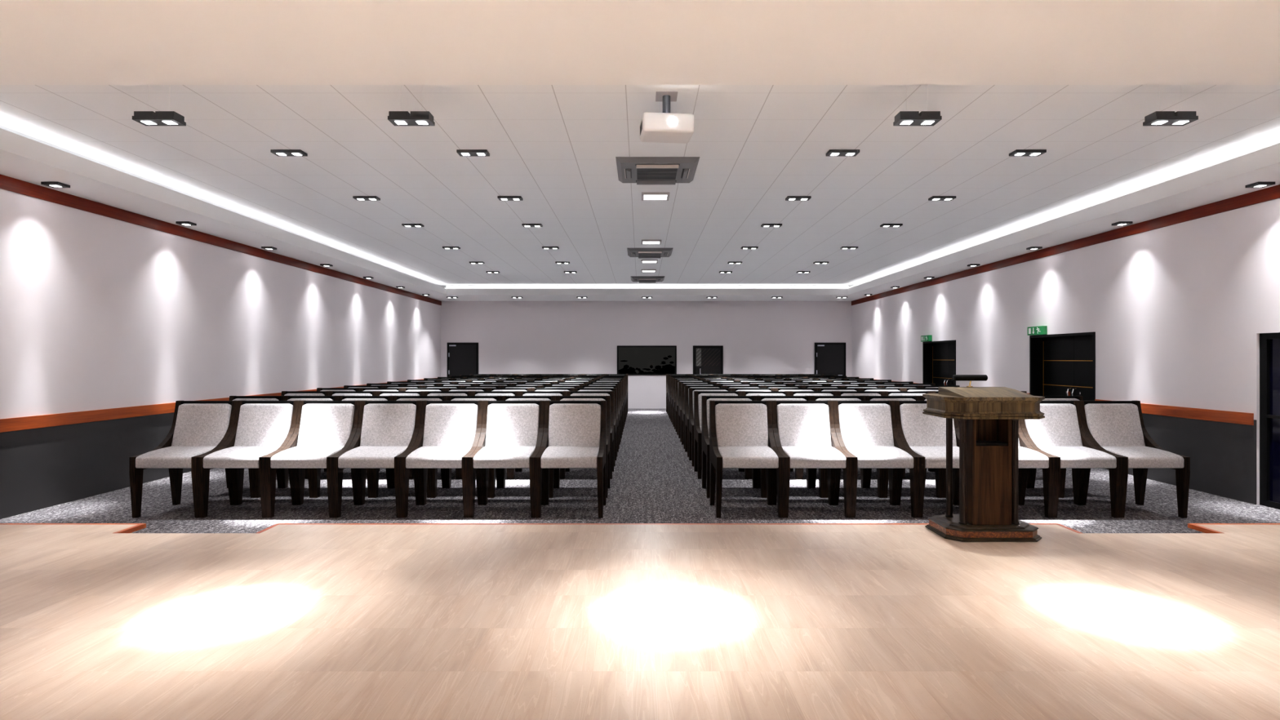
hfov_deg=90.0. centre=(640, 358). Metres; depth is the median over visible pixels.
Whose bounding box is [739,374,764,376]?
chair
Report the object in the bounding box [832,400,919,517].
chair
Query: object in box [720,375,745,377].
chair
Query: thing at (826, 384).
chair
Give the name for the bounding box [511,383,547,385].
chair
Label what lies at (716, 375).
chair
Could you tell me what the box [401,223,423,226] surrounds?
recessed light
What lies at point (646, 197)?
diffuser
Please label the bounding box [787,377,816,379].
chair
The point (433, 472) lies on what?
chair
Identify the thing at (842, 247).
recessed light
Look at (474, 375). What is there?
chair
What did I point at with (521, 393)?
chair
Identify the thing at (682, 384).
chair
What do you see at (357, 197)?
recessed light
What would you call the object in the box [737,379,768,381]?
chair
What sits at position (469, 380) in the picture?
chair
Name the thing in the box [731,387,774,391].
chair
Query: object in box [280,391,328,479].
chair
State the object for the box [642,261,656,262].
diffuser
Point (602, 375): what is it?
chair
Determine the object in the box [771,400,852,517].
chair
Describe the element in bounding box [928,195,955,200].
recessed light
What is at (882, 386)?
chair
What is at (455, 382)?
chair
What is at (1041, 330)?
exit sign
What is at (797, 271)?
recessed light
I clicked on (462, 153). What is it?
recessed light
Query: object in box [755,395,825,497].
chair
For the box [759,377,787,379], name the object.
chair
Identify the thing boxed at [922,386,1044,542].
lectern
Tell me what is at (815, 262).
recessed light
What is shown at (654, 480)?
floor
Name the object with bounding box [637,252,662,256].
grille
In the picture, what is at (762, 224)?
recessed light
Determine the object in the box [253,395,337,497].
chair
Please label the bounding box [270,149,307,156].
recessed light
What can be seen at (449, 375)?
chair
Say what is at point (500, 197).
recessed light
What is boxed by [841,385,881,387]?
chair
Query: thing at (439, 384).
chair
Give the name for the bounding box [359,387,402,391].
chair
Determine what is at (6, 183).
trim
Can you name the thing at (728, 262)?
recessed light
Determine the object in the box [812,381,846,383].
chair
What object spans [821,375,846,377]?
chair
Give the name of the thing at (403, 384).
chair
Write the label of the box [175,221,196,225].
recessed light
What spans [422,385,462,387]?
chair
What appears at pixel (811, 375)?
chair
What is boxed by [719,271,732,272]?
recessed light
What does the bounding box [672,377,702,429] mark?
chair
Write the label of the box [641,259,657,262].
recessed light
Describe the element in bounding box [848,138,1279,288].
light strip
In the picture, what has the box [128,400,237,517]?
chair
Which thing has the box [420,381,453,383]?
chair
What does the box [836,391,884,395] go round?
chair
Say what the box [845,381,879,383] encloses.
chair
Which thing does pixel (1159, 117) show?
ceiling spotlight
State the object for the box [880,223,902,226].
recessed light
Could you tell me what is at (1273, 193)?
trim
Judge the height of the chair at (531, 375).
1.064 m
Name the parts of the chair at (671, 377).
frame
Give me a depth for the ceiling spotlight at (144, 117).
4.49 m
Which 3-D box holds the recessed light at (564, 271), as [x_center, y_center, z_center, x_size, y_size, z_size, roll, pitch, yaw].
[-1.627,-1.996,14.800,0.290,0.027,0.125,0,0,0]
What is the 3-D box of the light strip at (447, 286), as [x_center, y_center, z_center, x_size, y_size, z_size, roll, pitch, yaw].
[0.171,-1.917,17.372,11.052,0.105,0.116,0,0,0]
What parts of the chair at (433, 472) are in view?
leg, leg, frame, backrest, panel, leg, leg, frame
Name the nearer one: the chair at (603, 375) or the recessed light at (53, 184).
the recessed light at (53, 184)
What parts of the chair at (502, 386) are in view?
backrest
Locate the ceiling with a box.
[0,0,1279,301]
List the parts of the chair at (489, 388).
backrest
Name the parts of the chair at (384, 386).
backrest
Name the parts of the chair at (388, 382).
backrest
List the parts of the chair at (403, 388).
backrest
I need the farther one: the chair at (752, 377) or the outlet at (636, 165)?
the chair at (752, 377)
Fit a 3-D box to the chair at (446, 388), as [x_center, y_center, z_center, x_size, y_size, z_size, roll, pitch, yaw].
[-2.573,0.968,9.188,0.632,1.064,0.655,0,0,0]
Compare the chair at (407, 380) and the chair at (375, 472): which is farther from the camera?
the chair at (407, 380)
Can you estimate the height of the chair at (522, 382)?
1.064 m
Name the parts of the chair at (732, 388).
backrest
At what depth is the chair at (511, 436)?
6.46 m
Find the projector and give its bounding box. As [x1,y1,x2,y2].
[640,91,694,143]
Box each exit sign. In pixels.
[920,334,932,342]
[1027,325,1047,335]
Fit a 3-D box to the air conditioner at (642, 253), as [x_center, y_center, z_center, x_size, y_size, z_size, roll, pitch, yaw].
[0.170,-1.972,12.050,0.840,0.074,0.840,0,0,0]
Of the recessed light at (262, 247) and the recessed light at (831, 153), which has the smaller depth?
the recessed light at (831, 153)
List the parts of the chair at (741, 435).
leg, frame, leg, panel, backrest, seat, leg, frame, leg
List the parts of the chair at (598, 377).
frame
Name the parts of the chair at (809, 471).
frame, leg, panel, backrest, frame, leg, leg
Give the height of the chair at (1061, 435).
1.064 m
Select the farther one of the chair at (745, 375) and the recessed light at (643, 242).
the chair at (745, 375)
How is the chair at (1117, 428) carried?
on the floor
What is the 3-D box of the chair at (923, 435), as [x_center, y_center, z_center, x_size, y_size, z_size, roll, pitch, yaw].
[2.928,0.968,6.317,0.632,1.064,0.655,0,0,0]
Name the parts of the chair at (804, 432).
leg, frame, leg, panel, backrest, seat, leg, frame, leg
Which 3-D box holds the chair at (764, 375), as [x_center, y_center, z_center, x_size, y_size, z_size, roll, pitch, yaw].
[3.561,0.968,16.608,0.632,1.064,0.655,0,0,0]
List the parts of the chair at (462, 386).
backrest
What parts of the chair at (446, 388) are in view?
backrest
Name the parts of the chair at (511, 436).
leg, frame, leg, seat, backrest, panel, leg, frame, leg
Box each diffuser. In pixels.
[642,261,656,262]
[642,270,654,271]
[643,241,659,244]
[644,195,666,199]
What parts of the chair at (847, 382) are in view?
backrest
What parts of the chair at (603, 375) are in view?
panel, frame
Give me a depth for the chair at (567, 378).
14.13 m
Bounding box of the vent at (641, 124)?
[640,120,642,134]
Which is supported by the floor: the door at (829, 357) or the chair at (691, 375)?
the chair at (691, 375)
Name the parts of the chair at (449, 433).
leg, frame, leg, seat, backrest, panel, leg, frame, leg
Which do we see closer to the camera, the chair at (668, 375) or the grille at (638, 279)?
the grille at (638, 279)
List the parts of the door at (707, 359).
glass panel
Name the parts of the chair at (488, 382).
backrest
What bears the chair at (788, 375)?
on the floor
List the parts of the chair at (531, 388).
backrest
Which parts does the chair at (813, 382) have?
backrest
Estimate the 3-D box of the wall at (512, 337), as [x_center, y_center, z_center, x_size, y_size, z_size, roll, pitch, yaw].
[0.169,-0.255,19.205,12.289,3.510,0.150,0,0,0]
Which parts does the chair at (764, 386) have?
backrest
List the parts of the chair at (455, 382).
backrest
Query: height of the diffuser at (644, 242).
0.020 m
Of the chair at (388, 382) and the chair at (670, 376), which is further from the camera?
the chair at (670, 376)
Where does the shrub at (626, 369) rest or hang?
on the ground
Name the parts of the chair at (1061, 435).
leg, frame, backrest, leg, panel, seat, leg, frame, leg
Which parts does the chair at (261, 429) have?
leg, frame, leg, seat, leg, backrest, panel, frame, leg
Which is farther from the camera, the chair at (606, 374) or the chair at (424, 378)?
the chair at (606, 374)
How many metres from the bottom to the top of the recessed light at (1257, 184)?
0.027 m
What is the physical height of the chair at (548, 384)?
1.064 m
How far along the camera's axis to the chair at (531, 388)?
9.46 m
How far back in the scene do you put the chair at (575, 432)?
6.46 m
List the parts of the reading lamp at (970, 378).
lamp shade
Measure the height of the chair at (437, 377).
1.064 m
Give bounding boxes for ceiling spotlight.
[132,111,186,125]
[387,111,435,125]
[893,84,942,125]
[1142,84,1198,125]
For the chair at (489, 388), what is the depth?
9.46 m
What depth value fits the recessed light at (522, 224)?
9.56 m
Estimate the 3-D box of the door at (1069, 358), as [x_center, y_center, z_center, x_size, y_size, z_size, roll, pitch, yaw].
[6.429,0.566,9.629,0.257,1.869,1.483,0,0,0]
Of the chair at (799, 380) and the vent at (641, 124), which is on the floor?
the chair at (799, 380)
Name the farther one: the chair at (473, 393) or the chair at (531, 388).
the chair at (531, 388)
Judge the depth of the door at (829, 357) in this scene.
19.10 m
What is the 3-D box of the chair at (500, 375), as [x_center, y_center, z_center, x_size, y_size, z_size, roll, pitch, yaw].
[-3.206,0.968,15.707,0.632,1.064,0.655,0,0,0]
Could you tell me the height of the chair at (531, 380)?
1.064 m
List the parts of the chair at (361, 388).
backrest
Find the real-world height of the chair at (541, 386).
1.064 m
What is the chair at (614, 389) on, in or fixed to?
on the floor
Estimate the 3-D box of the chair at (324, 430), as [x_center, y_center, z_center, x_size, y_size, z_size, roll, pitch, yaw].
[-3.206,0.968,6.317,0.632,1.064,0.655,0,0,0]
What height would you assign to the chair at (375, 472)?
1.064 m
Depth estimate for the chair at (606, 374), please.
17.92 m
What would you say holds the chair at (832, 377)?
on the floor
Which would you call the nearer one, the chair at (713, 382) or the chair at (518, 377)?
the chair at (713, 382)
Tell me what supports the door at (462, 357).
in the wall at (512, 337)
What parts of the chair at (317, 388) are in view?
backrest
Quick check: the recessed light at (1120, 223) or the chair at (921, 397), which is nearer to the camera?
the chair at (921, 397)
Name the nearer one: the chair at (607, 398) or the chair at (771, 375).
the chair at (607, 398)
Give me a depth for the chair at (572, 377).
15.08 m
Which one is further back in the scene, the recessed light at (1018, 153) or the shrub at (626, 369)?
the shrub at (626, 369)
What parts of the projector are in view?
mount plate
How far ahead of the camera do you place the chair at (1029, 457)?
6.02 m
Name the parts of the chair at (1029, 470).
leg, leg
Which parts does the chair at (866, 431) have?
leg, frame, leg, panel, backrest, seat, leg, frame, leg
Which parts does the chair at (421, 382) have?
backrest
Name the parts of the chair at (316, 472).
leg, frame, backrest, panel, leg, leg, frame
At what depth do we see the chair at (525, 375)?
15.98 m
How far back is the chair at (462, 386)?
10.32 m
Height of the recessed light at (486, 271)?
0.027 m
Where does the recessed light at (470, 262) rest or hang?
in the ceiling
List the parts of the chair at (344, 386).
backrest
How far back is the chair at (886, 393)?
8.52 m
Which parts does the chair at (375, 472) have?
leg, leg, frame, backrest, panel, leg, leg, frame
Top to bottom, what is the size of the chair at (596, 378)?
1.064 m
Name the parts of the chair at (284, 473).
leg, leg, frame, backrest, leg, panel, frame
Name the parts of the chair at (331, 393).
backrest, panel, frame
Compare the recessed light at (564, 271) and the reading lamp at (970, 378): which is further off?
the recessed light at (564, 271)
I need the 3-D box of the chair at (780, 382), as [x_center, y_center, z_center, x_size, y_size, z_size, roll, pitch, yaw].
[2.928,0.968,11.807,0.632,1.064,0.655,0,0,0]
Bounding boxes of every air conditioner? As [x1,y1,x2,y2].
[615,156,699,184]
[626,248,672,258]
[630,275,664,283]
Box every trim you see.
[0,174,441,305]
[0,378,423,432]
[851,184,1279,305]
[1094,399,1253,425]
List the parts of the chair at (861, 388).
backrest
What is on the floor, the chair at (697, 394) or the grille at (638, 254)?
the chair at (697, 394)
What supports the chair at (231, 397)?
on the floor
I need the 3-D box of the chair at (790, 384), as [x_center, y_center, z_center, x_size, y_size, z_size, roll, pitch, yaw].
[2.928,0.968,10.908,0.632,1.064,0.655,0,0,0]
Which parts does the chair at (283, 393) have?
backrest, panel, frame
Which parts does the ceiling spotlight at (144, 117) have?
plate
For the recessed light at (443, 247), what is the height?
0.027 m
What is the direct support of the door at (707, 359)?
in the wall at (512, 337)
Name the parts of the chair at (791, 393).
frame, leg, panel, backrest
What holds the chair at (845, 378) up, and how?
on the floor
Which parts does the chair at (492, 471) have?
leg, leg, frame, backrest, panel, frame, leg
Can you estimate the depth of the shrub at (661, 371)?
21.41 m
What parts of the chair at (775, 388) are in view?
backrest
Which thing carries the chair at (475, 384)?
on the floor
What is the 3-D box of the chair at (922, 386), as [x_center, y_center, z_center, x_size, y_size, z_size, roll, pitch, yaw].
[4.827,0.968,10.047,0.632,1.064,0.655,0,0,0]
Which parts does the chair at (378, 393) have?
backrest, panel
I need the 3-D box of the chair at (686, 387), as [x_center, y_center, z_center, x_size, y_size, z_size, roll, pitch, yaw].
[1.029,0.968,10.047,0.632,1.064,0.655,0,0,0]
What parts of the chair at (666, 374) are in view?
frame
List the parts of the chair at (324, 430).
leg, frame, leg, seat, backrest, panel, leg, frame, leg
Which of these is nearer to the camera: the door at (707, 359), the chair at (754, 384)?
the chair at (754, 384)
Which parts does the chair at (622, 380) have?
panel, frame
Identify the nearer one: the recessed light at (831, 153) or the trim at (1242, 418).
the recessed light at (831, 153)
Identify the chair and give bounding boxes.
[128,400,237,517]
[196,400,298,517]
[225,395,284,497]
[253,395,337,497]
[264,400,359,517]
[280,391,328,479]
[306,391,376,479]
[311,395,392,497]
[316,387,359,391]
[332,400,422,517]
[343,385,382,387]
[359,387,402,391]
[366,383,403,385]
[371,395,447,497]
[376,391,423,470]
[382,385,422,387]
[386,381,420,383]
[400,400,483,517]
[402,383,439,385]
[402,387,445,391]
[407,379,438,381]
[408,391,471,479]
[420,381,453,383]
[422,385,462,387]
[423,377,452,379]
[430,395,501,497]
[437,377,464,377]
[438,379,469,381]
[439,383,475,385]
[444,387,488,391]
[448,375,474,377]
[452,377,481,379]
[453,381,488,383]
[459,374,483,376]
[459,391,519,479]
[461,385,501,387]
[464,377,491,377]
[467,400,544,517]
[469,379,499,381]
[474,375,499,377]
[475,383,511,385]
[480,377,510,379]
[483,374,506,376]
[487,381,521,383]
[488,387,530,391]
[489,395,555,497]
[491,377,518,377]
[499,375,524,377]
[499,379,530,381]
[501,385,540,387]
[506,374,531,376]
[510,377,538,379]
[510,391,566,479]
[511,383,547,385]
[518,377,545,377]
[520,381,555,383]
[524,375,550,377]
[530,379,561,381]
[530,387,573,391]
[531,374,555,376]
[534,400,606,517]
[538,377,567,379]
[540,385,579,387]
[545,377,572,377]
[547,383,584,385]
[549,395,610,497]
[550,375,575,377]
[555,374,579,376]
[555,381,588,383]
[560,391,613,479]
[561,379,592,381]
[567,377,595,379]
[572,377,598,377]
[573,387,616,466]
[575,375,600,377]
[579,374,603,376]
[579,385,618,457]
[584,383,620,448]
[588,381,622,441]
[592,379,623,435]
[595,377,624,426]
[598,377,625,424]
[600,375,626,420]
[603,374,626,417]
[605,373,627,413]
[666,373,688,413]
[667,374,691,417]
[669,375,694,420]
[671,377,697,424]
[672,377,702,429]
[675,379,706,435]
[678,381,711,441]
[681,383,717,448]
[684,385,724,457]
[688,387,731,466]
[691,374,715,376]
[693,391,748,479]
[694,375,719,377]
[697,377,724,377]
[701,395,765,497]
[702,377,730,379]
[706,379,737,381]
[709,400,784,517]
[711,381,745,383]
[715,374,739,376]
[717,383,754,385]
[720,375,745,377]
[724,377,751,377]
[724,385,763,387]
[730,377,759,379]
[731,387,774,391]
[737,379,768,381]
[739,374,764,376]
[742,391,799,479]
[745,375,770,377]
[745,381,778,383]
[751,377,778,377]
[754,383,790,385]
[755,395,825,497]
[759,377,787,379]
[763,385,802,387]
[764,374,787,376]
[768,379,799,381]
[770,375,795,377]
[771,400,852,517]
[774,387,817,391]
[778,377,805,377]
[778,381,813,383]
[787,374,811,376]
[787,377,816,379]
[789,391,836,479]
[790,383,826,385]
[795,375,821,377]
[799,379,829,381]
[802,385,841,387]
[805,377,831,377]
[810,395,884,497]
[811,374,835,376]
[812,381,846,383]
[816,377,844,379]
[817,387,860,391]
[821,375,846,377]
[826,383,862,385]
[829,379,860,381]
[831,377,858,377]
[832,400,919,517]
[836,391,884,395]
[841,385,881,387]
[844,377,873,379]
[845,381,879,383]
[860,379,891,381]
[860,387,902,391]
[862,383,898,385]
[865,395,943,497]
[880,381,913,383]
[880,385,920,387]
[884,391,933,479]
[893,400,959,517]
[898,383,935,385]
[902,387,938,391]
[919,395,946,497]
[920,385,959,387]
[931,391,938,471]
[957,418,1054,517]
[1019,400,1122,517]
[1026,468,1061,497]
[1030,395,1083,497]
[1078,400,1190,517]
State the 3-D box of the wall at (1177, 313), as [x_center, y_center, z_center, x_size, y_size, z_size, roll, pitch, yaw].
[6.418,-0.255,8.265,0.210,3.510,21.730,0,0,0]
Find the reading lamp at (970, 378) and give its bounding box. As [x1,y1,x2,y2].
[951,374,987,386]
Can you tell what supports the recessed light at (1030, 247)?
in the ceiling
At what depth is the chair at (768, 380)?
13.13 m
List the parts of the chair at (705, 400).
leg, frame, leg, panel, backrest, frame, leg, leg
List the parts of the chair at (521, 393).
leg, backrest, panel, frame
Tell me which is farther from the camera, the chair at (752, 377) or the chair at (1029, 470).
the chair at (752, 377)
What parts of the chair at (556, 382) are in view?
backrest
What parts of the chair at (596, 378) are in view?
panel, frame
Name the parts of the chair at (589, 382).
backrest, panel, frame, leg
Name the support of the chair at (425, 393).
on the floor
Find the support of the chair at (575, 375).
on the floor
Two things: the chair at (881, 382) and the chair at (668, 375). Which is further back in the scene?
the chair at (668, 375)
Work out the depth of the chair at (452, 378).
14.13 m
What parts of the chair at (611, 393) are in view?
leg, frame, backrest, panel, leg, frame, leg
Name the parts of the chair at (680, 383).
leg, frame, leg, panel, backrest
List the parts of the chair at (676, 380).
leg, frame, leg, panel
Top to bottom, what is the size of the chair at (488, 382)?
1.064 m
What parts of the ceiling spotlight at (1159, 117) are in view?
plate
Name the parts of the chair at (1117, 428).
leg, frame, panel, backrest, leg, leg, seat, frame, leg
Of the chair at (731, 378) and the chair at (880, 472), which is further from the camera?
the chair at (731, 378)
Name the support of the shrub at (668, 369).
on the ground
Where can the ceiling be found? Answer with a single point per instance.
(554, 91)
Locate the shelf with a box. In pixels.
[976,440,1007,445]
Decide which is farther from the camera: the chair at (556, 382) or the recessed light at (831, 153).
the chair at (556, 382)
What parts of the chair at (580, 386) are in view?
backrest, panel, leg, frame, leg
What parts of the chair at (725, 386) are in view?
backrest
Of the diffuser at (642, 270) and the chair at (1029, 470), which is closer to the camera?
the chair at (1029, 470)
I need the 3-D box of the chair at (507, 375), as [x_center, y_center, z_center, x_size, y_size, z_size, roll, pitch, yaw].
[-3.206,0.968,16.608,0.632,1.064,0.655,0,0,0]
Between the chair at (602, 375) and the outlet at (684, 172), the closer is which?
the outlet at (684, 172)
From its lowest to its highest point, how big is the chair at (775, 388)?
1.064 m
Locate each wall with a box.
[0,188,440,519]
[440,301,852,408]
[852,198,1279,504]
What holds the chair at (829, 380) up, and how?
on the floor
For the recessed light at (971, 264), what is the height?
0.027 m
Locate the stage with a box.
[0,523,1279,719]
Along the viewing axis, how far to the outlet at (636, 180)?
7.07 m
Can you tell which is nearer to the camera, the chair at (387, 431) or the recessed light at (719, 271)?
the chair at (387, 431)
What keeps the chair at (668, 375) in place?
on the floor
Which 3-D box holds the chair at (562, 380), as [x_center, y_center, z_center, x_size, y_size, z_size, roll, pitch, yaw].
[-1.307,0.968,12.857,0.632,1.064,0.655,0,0,0]
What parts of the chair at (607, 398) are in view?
leg, leg, frame, backrest, panel, leg, frame, leg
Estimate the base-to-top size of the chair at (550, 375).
1.064 m
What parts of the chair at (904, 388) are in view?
backrest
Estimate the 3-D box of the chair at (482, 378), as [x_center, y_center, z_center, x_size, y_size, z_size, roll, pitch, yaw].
[-3.206,0.968,13.857,0.632,1.064,0.655,0,0,0]
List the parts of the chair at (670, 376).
frame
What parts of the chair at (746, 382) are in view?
backrest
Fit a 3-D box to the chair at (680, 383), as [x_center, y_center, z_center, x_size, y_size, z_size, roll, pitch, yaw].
[1.029,0.968,11.807,0.632,1.064,0.655,0,0,0]
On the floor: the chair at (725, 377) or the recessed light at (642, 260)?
the chair at (725, 377)
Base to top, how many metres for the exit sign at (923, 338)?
0.134 m
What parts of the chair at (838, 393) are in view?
frame, panel, backrest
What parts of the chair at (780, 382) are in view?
backrest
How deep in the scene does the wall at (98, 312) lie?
7.60 m
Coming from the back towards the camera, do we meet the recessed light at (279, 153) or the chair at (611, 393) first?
the chair at (611, 393)
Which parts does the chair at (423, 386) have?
backrest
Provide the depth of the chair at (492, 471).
7.41 m
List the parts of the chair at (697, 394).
leg, frame, leg, backrest, panel, frame, leg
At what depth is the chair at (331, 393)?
8.52 m
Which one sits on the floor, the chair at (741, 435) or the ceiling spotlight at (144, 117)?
the chair at (741, 435)
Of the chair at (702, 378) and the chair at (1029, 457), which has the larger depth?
the chair at (702, 378)
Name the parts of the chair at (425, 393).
leg, frame, backrest, panel, leg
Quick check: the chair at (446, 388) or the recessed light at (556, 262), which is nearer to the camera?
the chair at (446, 388)
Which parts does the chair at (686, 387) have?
leg, frame, leg, backrest, panel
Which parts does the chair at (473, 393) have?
leg, backrest, panel, leg, frame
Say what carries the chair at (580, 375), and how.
on the floor
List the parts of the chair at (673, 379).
leg, frame, panel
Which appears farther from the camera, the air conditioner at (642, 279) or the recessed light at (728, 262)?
the air conditioner at (642, 279)
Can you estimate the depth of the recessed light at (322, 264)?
11.60 m
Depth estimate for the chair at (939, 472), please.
7.37 m
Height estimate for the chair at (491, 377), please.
1.064 m
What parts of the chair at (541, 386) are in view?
backrest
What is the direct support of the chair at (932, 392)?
on the floor
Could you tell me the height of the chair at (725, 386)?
1.064 m
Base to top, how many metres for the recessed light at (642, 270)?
0.027 m
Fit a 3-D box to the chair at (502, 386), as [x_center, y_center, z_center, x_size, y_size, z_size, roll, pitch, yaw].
[-1.940,0.968,10.047,0.632,1.064,0.655,0,0,0]
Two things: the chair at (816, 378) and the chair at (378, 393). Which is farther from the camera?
the chair at (816, 378)
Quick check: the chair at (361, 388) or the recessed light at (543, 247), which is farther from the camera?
the recessed light at (543, 247)
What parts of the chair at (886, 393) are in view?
frame, leg, backrest, panel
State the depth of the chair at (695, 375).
15.98 m
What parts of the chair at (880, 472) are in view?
frame, leg, leg, panel, backrest, frame, leg, leg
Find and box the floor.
[0,408,1279,533]
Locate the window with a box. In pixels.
[617,345,676,375]
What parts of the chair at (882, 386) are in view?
backrest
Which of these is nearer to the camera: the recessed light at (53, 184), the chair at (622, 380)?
the recessed light at (53, 184)
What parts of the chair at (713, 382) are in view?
backrest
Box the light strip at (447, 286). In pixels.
[446,285,848,288]
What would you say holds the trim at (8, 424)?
attached to the wall at (98, 312)
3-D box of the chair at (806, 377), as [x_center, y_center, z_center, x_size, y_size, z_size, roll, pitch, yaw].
[4.194,0.968,14.807,0.632,1.064,0.655,0,0,0]
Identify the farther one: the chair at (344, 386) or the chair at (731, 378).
the chair at (731, 378)
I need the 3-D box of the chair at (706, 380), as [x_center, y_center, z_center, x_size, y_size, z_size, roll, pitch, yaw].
[1.662,0.968,12.857,0.632,1.064,0.655,0,0,0]
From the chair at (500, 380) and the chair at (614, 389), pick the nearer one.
the chair at (614, 389)
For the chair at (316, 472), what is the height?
1.064 m
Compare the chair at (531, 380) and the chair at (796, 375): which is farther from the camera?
the chair at (796, 375)
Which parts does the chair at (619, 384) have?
panel, frame, leg, leg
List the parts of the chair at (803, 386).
backrest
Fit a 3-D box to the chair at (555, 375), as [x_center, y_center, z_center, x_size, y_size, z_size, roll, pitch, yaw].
[-1.940,0.968,16.608,0.632,1.064,0.655,0,0,0]
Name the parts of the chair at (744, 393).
leg, panel, backrest, frame, leg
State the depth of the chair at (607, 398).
7.39 m
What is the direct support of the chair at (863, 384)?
on the floor
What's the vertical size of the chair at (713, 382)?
1.064 m
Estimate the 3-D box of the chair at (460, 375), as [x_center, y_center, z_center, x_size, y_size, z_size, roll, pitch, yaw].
[-4.472,0.968,16.608,0.632,1.064,0.655,0,0,0]
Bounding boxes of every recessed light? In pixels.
[40,182,70,187]
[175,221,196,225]
[261,246,276,249]
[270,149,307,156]
[320,263,333,266]
[352,195,380,200]
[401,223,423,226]
[442,246,460,248]
[456,149,489,156]
[469,261,484,263]
[485,271,499,272]
[497,195,522,200]
[521,223,542,226]
[542,246,559,248]
[555,261,569,263]
[564,271,577,272]
[640,269,656,271]
[641,191,669,200]
[641,240,661,244]
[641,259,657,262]
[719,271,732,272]
[727,261,742,263]
[741,246,758,248]
[760,223,782,226]
[785,195,811,200]
[796,271,810,272]
[813,261,828,263]
[826,149,859,156]
[840,246,857,248]
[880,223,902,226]
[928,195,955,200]
[967,263,980,266]
[1008,149,1046,156]
[1026,246,1042,249]
[1111,221,1132,225]
[1244,182,1275,187]
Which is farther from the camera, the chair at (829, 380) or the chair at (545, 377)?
the chair at (545, 377)
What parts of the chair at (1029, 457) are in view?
leg, seat, frame, leg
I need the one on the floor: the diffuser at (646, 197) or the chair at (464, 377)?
the chair at (464, 377)
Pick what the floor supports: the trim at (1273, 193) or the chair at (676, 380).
the chair at (676, 380)
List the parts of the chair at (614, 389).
backrest, panel, frame, leg, leg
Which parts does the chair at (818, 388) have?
backrest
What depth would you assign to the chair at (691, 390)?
9.39 m
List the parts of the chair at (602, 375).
frame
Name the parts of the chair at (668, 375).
frame, panel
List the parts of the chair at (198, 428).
leg, frame, seat, leg, leg, backrest, panel, frame, leg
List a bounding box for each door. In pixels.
[447,342,478,377]
[693,345,723,373]
[814,342,845,376]
[922,340,955,385]
[1029,332,1095,400]
[1259,332,1279,509]
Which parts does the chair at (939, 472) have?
frame, leg, leg, panel, backrest, frame, leg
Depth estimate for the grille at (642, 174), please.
6.81 m
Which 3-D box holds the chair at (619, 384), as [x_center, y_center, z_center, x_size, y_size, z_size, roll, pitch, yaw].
[-0.674,0.968,10.908,0.632,1.064,0.655,0,0,0]
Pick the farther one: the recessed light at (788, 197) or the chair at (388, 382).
the chair at (388, 382)
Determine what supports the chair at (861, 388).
on the floor
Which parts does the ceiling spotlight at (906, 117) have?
plate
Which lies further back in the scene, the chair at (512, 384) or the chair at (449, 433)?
the chair at (512, 384)
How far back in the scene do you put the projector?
4.79 m
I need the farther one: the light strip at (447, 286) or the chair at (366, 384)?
the light strip at (447, 286)
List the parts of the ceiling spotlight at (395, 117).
plate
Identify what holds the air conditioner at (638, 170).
attached to the ceiling
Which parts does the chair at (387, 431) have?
leg, frame, leg, seat, backrest, panel, leg, frame, leg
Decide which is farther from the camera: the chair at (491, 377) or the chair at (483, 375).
the chair at (483, 375)
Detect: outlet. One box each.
[625,168,631,177]
[635,164,679,166]
[635,180,676,182]
[680,168,688,177]
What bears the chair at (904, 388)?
on the floor
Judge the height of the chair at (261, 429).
1.064 m
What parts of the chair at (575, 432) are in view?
leg, frame, leg, seat, backrest, panel, leg, frame, leg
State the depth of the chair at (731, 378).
14.13 m
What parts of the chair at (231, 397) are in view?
frame, leg, backrest, panel, leg, frame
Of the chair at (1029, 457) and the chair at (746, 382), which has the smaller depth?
the chair at (1029, 457)
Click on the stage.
(99, 621)
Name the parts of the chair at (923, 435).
leg, frame, panel, leg, backrest, seat, leg, frame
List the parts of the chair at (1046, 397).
leg, panel, backrest, leg, frame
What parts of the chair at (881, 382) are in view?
backrest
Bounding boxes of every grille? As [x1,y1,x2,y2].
[635,167,679,180]
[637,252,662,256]
[638,279,656,281]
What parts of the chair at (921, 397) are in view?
frame, leg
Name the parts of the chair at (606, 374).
frame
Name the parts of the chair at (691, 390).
leg, frame, leg, backrest, panel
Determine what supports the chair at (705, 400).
on the floor
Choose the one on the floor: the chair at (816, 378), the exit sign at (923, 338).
the chair at (816, 378)
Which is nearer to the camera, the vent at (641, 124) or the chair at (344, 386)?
the vent at (641, 124)
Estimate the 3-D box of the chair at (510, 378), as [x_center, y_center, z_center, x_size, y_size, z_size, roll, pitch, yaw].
[-2.573,0.968,13.857,0.632,1.064,0.655,0,0,0]
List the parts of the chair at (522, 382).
backrest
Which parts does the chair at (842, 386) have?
backrest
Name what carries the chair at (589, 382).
on the floor
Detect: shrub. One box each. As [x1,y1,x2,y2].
[618,360,643,373]
[637,364,664,373]
[651,355,675,373]
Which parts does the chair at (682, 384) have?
leg, frame, leg, panel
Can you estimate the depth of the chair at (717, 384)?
11.18 m
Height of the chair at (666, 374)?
1.064 m
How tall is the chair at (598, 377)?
1.064 m
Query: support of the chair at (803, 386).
on the floor
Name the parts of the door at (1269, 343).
pane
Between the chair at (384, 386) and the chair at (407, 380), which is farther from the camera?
the chair at (407, 380)
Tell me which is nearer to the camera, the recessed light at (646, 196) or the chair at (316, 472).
the chair at (316, 472)
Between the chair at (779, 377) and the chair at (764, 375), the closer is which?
the chair at (779, 377)
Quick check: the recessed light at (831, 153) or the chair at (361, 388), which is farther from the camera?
the chair at (361, 388)
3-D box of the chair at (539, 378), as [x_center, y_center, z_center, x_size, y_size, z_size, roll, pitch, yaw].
[-1.940,0.968,13.857,0.632,1.064,0.655,0,0,0]

